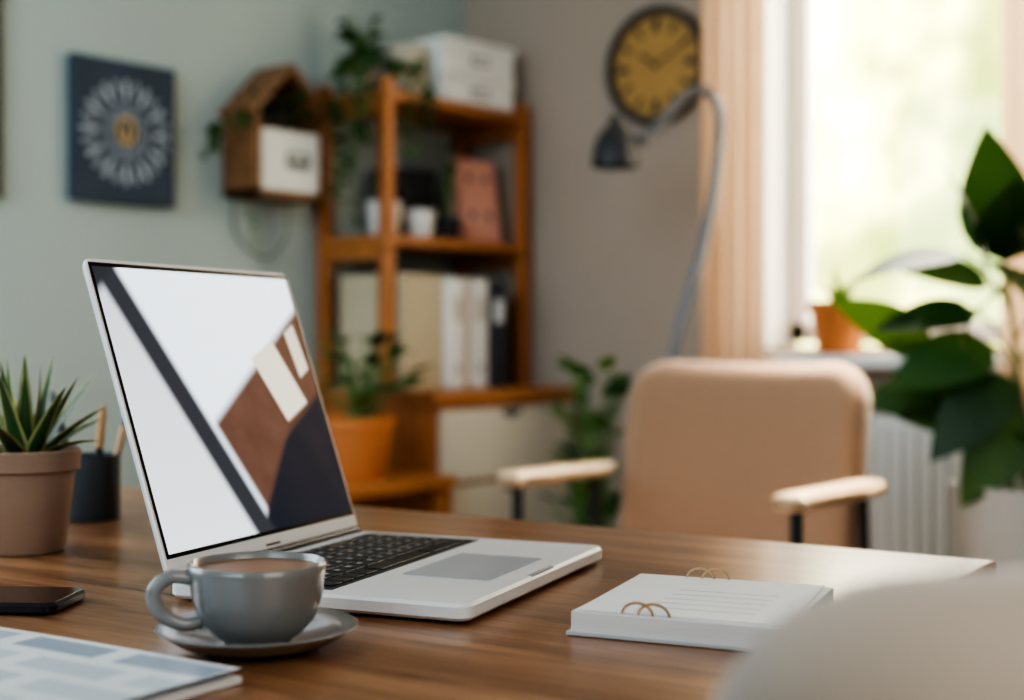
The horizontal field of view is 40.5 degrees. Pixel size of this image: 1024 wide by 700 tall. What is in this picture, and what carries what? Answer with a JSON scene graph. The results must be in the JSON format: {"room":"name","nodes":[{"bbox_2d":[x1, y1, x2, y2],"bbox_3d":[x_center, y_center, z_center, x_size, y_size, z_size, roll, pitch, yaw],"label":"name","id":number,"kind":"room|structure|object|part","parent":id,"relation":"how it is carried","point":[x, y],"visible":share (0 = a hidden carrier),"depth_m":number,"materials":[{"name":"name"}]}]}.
{"room":"office","nodes":[
{"label":"office","id":0,"kind":"room"},
{"bbox_2d":[0,0,464,486],"bbox_3d":[-2.147,-0.421,2.200,0.182,2.700,6.570,0,1,39],"label":"wall","id":1,"kind":"structure","parent":0,"point":[215,55],"depth_m":3.54,"materials":[{"name":"paint"}]},
{"bbox_3d":[-1.367,-0.727,3.029,0.024,0.745,0.545,0,1,39],"label":"picture frame","id":2,"kind":"part","parent":1,"relation":"part of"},
{"bbox_3d":[-0.979,-0.546,3.497,0.030,0.357,0.300,0,1,39],"label":"canvas picture","id":3,"kind":"part","parent":1,"relation":"part of"},
{"bbox_2d":[200,63,331,258],"bbox_3d":[-0.691,-0.514,3.754,0.235,0.526,0.432,0,1,39],"label":"wall shelf","id":4,"kind":"object","parent":1,"relation":"attached to","point":[269,161],"visible":0.98,"depth_m":3.76,"materials":[{"name":"brown wood"}]},
{"bbox_2d":[465,0,701,527],"bbox_3d":[0.338,-0.441,4.266,1.090,2.700,0.220,0,1,39],"label":"wall","id":5,"kind":"structure","parent":0,"point":[612,254],"depth_m":4.21,"materials":[{"name":"beige paint"}]},
{"bbox_2d":[605,5,701,125],"bbox_3d":[0.419,-0.823,4.025,0.344,0.344,0.038,0,1,39],"label":"wall clock","id":6,"kind":"object","parent":5,"relation":"attached to","point":[653,69],"visible":0.92,"depth_m":4.02,"materials":[{"name":"yellow metal"}]},
{"bbox_2d":[764,0,1001,414],"bbox_3d":[1.217,-0.293,3.446,1.470,2.420,0.370,0,1,39],"label":"window","id":7,"kind":"structure","parent":5,"relation":"in","point":[874,378],"depth_m":3.89,"materials":[{"name":"glass"}]},
{"bbox_2d":[807,261,863,353],"bbox_3d":[0.860,-0.116,3.603,0.201,0.251,0.217,0,1,39],"label":"plant","id":8,"kind":"object","parent":7,"relation":"on","point":[836,330],"visible":0.65,"depth_m":3.56,"materials":[{"name":"ceramic"}]},
{"bbox_3d":[-0.096,0.995,0.523,5.500,0.100,6.570,0,1,39],"label":"floor","id":9,"kind":"structure","parent":0,"visible":0},
{"bbox_2d":[315,12,575,524],"bbox_3d":[-0.315,-0.026,3.885,0.552,1.877,1.165,0,1,39],"label":"bookcase","id":10,"kind":"object","parent":9,"relation":"on","point":[456,451],"visible":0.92,"depth_m":3.92,"materials":[{"name":"wood"}]},
{"bbox_2d":[311,325,434,480],"bbox_3d":[-0.378,0.132,3.565,0.367,0.396,0.389,0,1,39],"label":"potted plant","id":11,"kind":"object","parent":10,"relation":"on","point":[362,438],"visible":0.96,"depth_m":3.50,"materials":[{"name":"ceramic"}]},
{"bbox_2d":[366,176,434,236],"bbox_3d":[-0.326,-0.409,4.015,0.140,0.168,0.210,0,1,39],"label":"pots","id":12,"kind":"object","parent":10,"relation":"on","point":[420,222],"visible":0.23,"depth_m":4.00,"materials":[{"name":"ceramic"}]},
{"bbox_2d":[373,167,435,236],"bbox_3d":[-0.323,-0.434,4.195,0.116,0.215,0.156,0,1,39],"label":"box","id":13,"kind":"object","parent":10,"relation":"on","point":[415,189],"visible":0.52,"depth_m":4.14,"materials":[{"name":"metal"}]},
{"bbox_2d":[385,43,426,93],"bbox_3d":[-0.311,-0.807,4.072,0.124,0.163,0.124,0,1,39],"label":"canister","id":14,"kind":"object","parent":10,"relation":"on","point":[410,52],"visible":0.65,"depth_m":4.02,"materials":[{"name":"beige ceramic"}]},
{"bbox_2d":[340,273,505,389],"bbox_3d":[-0.258,-0.053,4.088,0.281,0.325,0.418,0,1,39],"label":"binders","id":15,"kind":"object","parent":10,"relation":"on","point":[453,330],"visible":0.9,"depth_m":3.97,"materials":[{"name":"cardboard"}]},
{"bbox_2d":[435,141,461,238],"bbox_3d":[-0.189,-0.475,4.123,0.080,0.298,0.079,0,1,39],"label":"potted plant","id":16,"kind":"object","parent":10,"relation":"on","point":[448,226],"visible":0.92,"depth_m":4.11,"materials":[{"name":"plant"}]},
{"bbox_2d":[410,35,514,111],"bbox_3d":[-0.171,-0.824,4.235,0.218,0.195,0.298,1,1,43],"label":"storage boxes","id":17,"kind":"object","parent":10,"relation":"on","point":[461,70],"visible":0.69,"depth_m":4.13},
{"bbox_2d":[446,158,501,242],"bbox_3d":[-0.116,-0.456,4.280,0.165,0.255,0.046,-1,-8,-45],"label":"box","id":18,"kind":"object","parent":10,"relation":"on","point":[474,204],"visible":0.85,"depth_m":4.26,"materials":[{"name":"cardboard"}]},
{"bbox_2d":[0,486,995,699],"bbox_3d":[-0.668,0.566,1.463,2.050,0.740,0.970,0,1,33],"label":"desk","id":19,"kind":"object","parent":9,"relation":"on","point":[525,647],"visible":0.29,"depth_m":1.02,"materials":[{"name":"brown wood"}]},
{"bbox_2d":[0,586,84,614],"bbox_3d":[-0.415,0.194,1.083,0.148,0.009,0.072,0,1,5],"label":"phone","id":20,"kind":"object","parent":19,"relation":"on","point":[22,600],"visible":0.98,"depth_m":1.07,"materials":[{"name":"black glass"}]},
{"bbox_2d":[0,355,109,555],"bbox_3d":[-0.473,0.100,1.355,0.193,0.193,0.179,0,1,39],"label":"succulent pot","id":21,"kind":"object","parent":19,"relation":"on","point":[39,466],"visible":1,"depth_m":1.33,"materials":[{"name":"ceramic"}]},
{"bbox_2d":[50,391,125,521],"bbox_3d":[-0.475,0.111,1.594,0.099,0.165,0.074,0,1,-23],"label":"pen cup","id":22,"kind":"object","parent":19,"relation":"on","point":[96,493],"visible":0.69,"depth_m":1.57,"materials":[{"name":"black ceramic"}]},
{"bbox_2d":[0,627,241,699],"bbox_3d":[-0.342,0.197,0.832,0.285,0.009,0.215,0,1,34],"label":"magazine","id":23,"kind":"object","parent":19,"relation":"on","point":[36,666],"visible":0.93,"depth_m":0.84,"materials":[{"name":"paper"}]},
{"bbox_2d":[145,551,358,658],"bbox_3d":[-0.174,0.171,0.933,0.141,0.058,0.135,0,1,-21],"label":"coffee cup","id":24,"kind":"object","parent":19,"relation":"on","point":[256,604],"visible":1,"depth_m":0.91,"materials":[{"name":"ceramic"}]},
{"bbox_2d":[83,258,600,621],"bbox_3d":[-0.133,0.061,1.214,0.346,0.274,0.313,0,1,22],"label":"laptop","id":25,"kind":"object","parent":19,"relation":"on","point":[226,423],"visible":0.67,"depth_m":1.22,"materials":[{"name":"metal"}]},
{"bbox_2d":[566,567,833,650],"bbox_3d":[0.143,0.186,1.022,0.156,0.026,0.169,0,1,24],"label":"notebook","id":26,"kind":"object","parent":19,"relation":"on","point":[728,613],"visible":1,"depth_m":0.98,"materials":[{"name":"paper"}]},
{"bbox_2d":[535,355,637,527],"bbox_3d":[0.200,0.463,3.606,0.285,0.904,0.266,0,1,39],"label":"plant","id":27,"kind":"object","parent":9,"relation":"on","point":[598,426],"visible":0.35,"depth_m":3.57,"materials":[{"name":"green plant"}]},
{"bbox_2d":[592,85,725,360],"bbox_3d":[0.369,0.125,3.501,0.338,1.582,0.220,0,1,0],"label":"floor lamp","id":28,"kind":"object","parent":9,"relation":"on","point":[615,147],"visible":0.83,"depth_m":3.48,"materials":[{"name":"grey metal"}]},
{"bbox_2d":[497,360,885,549],"bbox_3d":[0.340,0.475,2.627,0.658,0.902,0.626,0,1,39],"label":"armchair","id":29,"kind":"object","parent":9,"relation":"on","point":[774,452],"visible":0.42,"depth_m":2.77,"materials":[{"name":"fabric"}]},
{"bbox_2d":[714,565,1023,699],"bbox_3d":[0.093,0.508,0.751,0.623,0.874,0.520,0,1,39],"label":"desk chair","id":30,"kind":"object","parent":9,"relation":"on","point":[951,635],"visible":1,"depth_m":0.43,"materials":[{"name":"fabric"}]},
{"bbox_2d":[867,414,963,556],"bbox_3d":[1.122,0.542,3.394,1.080,0.750,0.063,0,1,39],"label":"radiator","id":31,"kind":"object","parent":9,"relation":"on","point":[910,510],"visible":0.19,"depth_m":3.47,"materials":[{"name":"white metal"}]},
{"bbox_2d":[830,125,1023,567],"bbox_3d":[1.047,0.230,2.849,0.725,1.385,0.480,0,1,0],"label":"rubber plant","id":32,"kind":"object","parent":9,"relation":"on","point":[950,391],"visible":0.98,"depth_m":2.87,"materials":[{"name":"green plant"}]},
{"bbox_3d":[1.264,-1.609,3.491,1.310,0.350,0.220,0,1,39],"label":"window","id":33,"kind":"structure","parent":0,"visible":0},
{"bbox_3d":[1.108,-1.622,3.333,2.090,0.048,0.224,0,1,39],"label":"curtain rod","id":34,"kind":"object","parent":33,"relation":"attached to","visible":0},
{"bbox_2d":[701,0,763,362],"bbox_3d":[0.577,-0.365,3.649,0.190,2.480,0.046,0,1,39],"label":"curtain","id":35,"kind":"object","parent":34,"relation":"hanging from","point":[732,302],"visible":0.38,"depth_m":3.65,"materials":[{"name":"beige fabric"}]},
{"bbox_2d":[1001,0,1023,475],"bbox_3d":[1.411,-0.358,2.961,0.750,2.480,0.050,0,1,39],"label":"curtain","id":36,"kind":"object","parent":34,"relation":"hanging from","point":[1012,115],"visible":0.27,"depth_m":3.18,"materials":[{"name":"beige fabric"}]},
{"label":"outside","id":37,"kind":"structure","parent":0,"visible":0},
{"bbox_2d":[799,0,1001,347],"bbox_3d":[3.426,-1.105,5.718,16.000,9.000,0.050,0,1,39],"label":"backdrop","id":38,"kind":"structure","parent":37,"point":[864,135],"depth_m":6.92,"materials":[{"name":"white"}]}
]}

